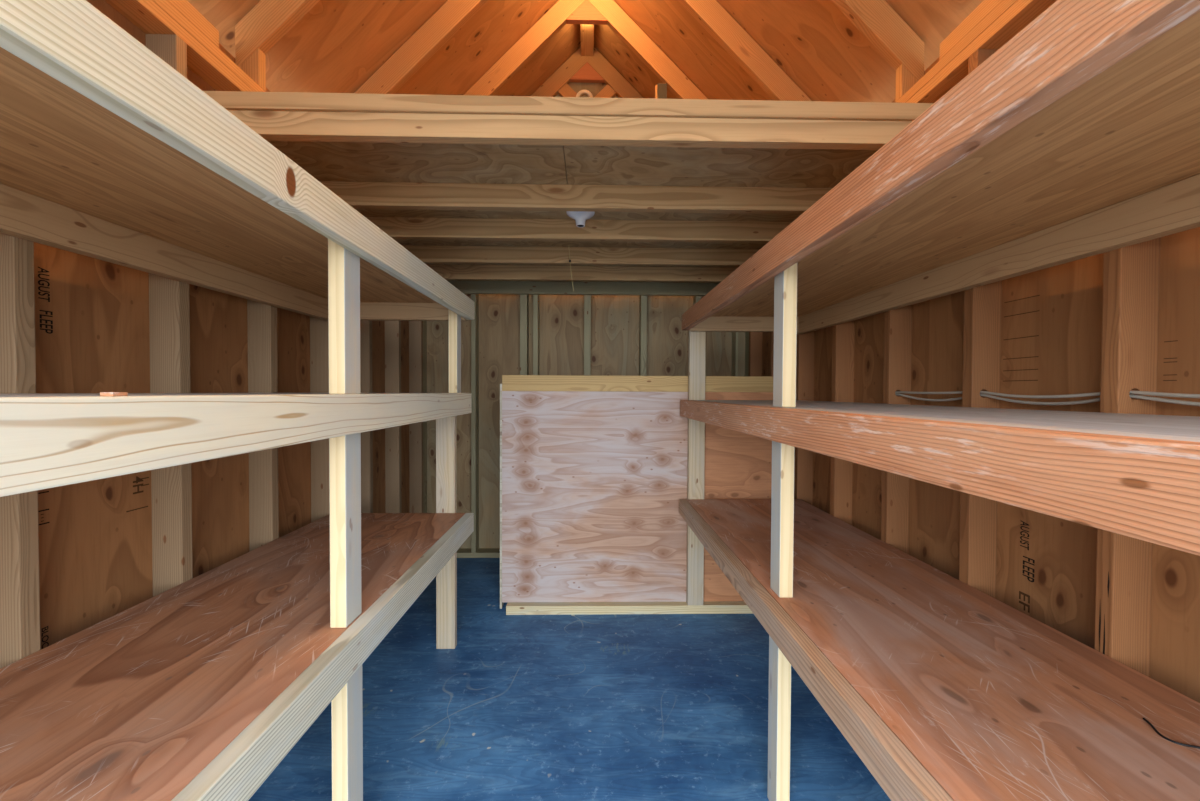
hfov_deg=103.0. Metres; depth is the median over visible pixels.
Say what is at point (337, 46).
roof sheathing
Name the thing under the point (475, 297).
stud
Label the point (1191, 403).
cable
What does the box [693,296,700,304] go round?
stud
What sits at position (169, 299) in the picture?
stud
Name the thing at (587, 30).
ridge beam
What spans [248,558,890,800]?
floor
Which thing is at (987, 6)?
board
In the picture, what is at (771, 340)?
stud
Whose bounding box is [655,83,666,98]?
block
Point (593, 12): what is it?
rafters
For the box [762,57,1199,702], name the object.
wall
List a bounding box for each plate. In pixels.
[105,0,265,91]
[457,548,499,557]
[895,0,1056,102]
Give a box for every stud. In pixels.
[0,233,40,668]
[146,34,192,596]
[247,299,278,551]
[310,316,329,522]
[360,320,372,512]
[385,320,401,512]
[409,321,422,512]
[423,321,426,512]
[471,294,478,552]
[520,295,528,374]
[533,295,539,374]
[584,295,590,374]
[639,296,646,375]
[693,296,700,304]
[731,332,737,375]
[745,332,748,375]
[749,332,762,375]
[769,332,773,375]
[794,331,814,504]
[830,320,854,524]
[881,305,911,553]
[959,49,1001,598]
[1094,237,1160,676]
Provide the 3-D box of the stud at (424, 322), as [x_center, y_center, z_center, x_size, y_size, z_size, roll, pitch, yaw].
[-1.343,0.003,3.535,0.077,2.236,0.124,0,1,-1]
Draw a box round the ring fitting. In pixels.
[576,90,592,96]
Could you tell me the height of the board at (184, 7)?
0.056 m
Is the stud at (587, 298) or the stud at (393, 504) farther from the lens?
the stud at (587, 298)
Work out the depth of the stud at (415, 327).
3.46 m
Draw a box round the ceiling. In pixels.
[268,141,877,282]
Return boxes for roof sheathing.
[187,0,580,95]
[594,0,983,102]
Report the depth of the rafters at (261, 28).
1.79 m
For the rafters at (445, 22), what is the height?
1.440 m
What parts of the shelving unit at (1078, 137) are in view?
leg, rail, leg, post, post, shelf, shelf, shelf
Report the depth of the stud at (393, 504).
3.05 m
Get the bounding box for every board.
[167,0,218,47]
[939,0,1002,60]
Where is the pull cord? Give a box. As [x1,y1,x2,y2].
[569,252,573,290]
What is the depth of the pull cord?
2.62 m
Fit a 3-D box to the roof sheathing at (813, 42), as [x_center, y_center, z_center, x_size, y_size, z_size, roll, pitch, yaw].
[0.725,-1.877,1.336,1.550,1.570,4.810,0,1,-1]
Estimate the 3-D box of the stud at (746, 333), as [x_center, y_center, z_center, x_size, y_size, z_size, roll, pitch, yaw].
[1.146,0.013,3.587,0.077,2.236,0.124,0,1,-1]
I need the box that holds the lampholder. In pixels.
[566,211,594,226]
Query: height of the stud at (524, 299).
2.236 m
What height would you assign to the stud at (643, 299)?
2.236 m
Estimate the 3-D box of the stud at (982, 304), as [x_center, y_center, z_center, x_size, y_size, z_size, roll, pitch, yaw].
[1.185,0.052,1.486,0.089,2.238,0.038,0,1,-1]
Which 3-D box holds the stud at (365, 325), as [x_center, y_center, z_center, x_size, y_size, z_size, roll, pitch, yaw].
[-1.321,0.020,2.658,0.089,2.238,0.038,0,1,-1]
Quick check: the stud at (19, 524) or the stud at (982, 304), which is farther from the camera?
the stud at (982, 304)
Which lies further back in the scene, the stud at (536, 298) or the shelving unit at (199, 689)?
the stud at (536, 298)
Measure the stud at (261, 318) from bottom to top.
2.238 m
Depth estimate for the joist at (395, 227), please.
2.21 m
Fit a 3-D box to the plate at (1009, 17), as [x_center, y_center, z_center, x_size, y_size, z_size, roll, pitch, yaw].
[1.191,-1.104,1.447,0.089,0.076,4.364,0,1,-1]
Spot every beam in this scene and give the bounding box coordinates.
[203,91,933,149]
[448,281,718,295]
[580,24,593,55]
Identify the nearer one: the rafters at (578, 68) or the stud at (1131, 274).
the stud at (1131, 274)
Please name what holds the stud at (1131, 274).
on the plate
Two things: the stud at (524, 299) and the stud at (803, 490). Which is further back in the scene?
the stud at (524, 299)
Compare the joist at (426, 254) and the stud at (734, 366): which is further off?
the stud at (734, 366)
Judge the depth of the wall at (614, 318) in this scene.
3.61 m
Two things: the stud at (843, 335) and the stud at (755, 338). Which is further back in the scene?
the stud at (755, 338)
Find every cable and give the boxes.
[895,390,1199,397]
[895,393,1199,405]
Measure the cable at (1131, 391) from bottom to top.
0.021 m
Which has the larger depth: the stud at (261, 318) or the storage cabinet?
the storage cabinet
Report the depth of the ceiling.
1.72 m
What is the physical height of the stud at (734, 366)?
2.236 m
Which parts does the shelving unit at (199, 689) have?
shelf, shelf, shelf, post, post, leg, rail, leg, post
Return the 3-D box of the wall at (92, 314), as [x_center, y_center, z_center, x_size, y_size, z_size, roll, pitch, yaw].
[-1.345,-0.026,1.427,0.013,2.452,4.410,0,1,-1]
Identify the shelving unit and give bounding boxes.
[0,0,474,800]
[679,0,1199,800]
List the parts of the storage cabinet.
panel, panel, rail, rail, panel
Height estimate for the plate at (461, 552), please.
0.038 m
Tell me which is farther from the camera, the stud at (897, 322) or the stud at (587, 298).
the stud at (587, 298)
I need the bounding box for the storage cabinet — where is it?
[500,375,772,614]
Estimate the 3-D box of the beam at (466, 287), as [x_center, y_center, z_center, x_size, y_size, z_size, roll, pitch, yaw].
[-0.094,-0.818,3.485,2.388,0.090,0.038,0,1,-1]
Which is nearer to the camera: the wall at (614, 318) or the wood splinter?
the wood splinter
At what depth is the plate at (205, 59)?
1.47 m
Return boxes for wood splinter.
[100,392,127,395]
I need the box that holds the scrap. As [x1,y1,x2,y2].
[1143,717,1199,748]
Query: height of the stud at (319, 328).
2.238 m
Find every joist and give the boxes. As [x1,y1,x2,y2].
[319,181,832,213]
[366,217,791,242]
[402,245,759,266]
[426,264,737,281]
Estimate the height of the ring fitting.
0.126 m
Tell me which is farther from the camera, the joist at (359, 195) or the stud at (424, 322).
the stud at (424, 322)
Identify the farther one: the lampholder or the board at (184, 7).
the lampholder
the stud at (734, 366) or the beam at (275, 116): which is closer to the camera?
the beam at (275, 116)
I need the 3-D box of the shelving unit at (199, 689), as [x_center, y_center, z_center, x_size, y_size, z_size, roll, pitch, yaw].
[-0.909,0.380,1.082,0.668,1.656,2.428,0,1,-1]
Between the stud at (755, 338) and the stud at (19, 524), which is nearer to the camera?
the stud at (19, 524)
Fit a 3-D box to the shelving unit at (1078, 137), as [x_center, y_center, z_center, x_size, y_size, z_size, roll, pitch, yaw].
[0.803,0.384,1.290,0.678,1.656,2.771,0,1,-1]
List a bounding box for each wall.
[34,0,408,649]
[427,82,744,547]
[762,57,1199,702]
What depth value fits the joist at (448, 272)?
3.03 m

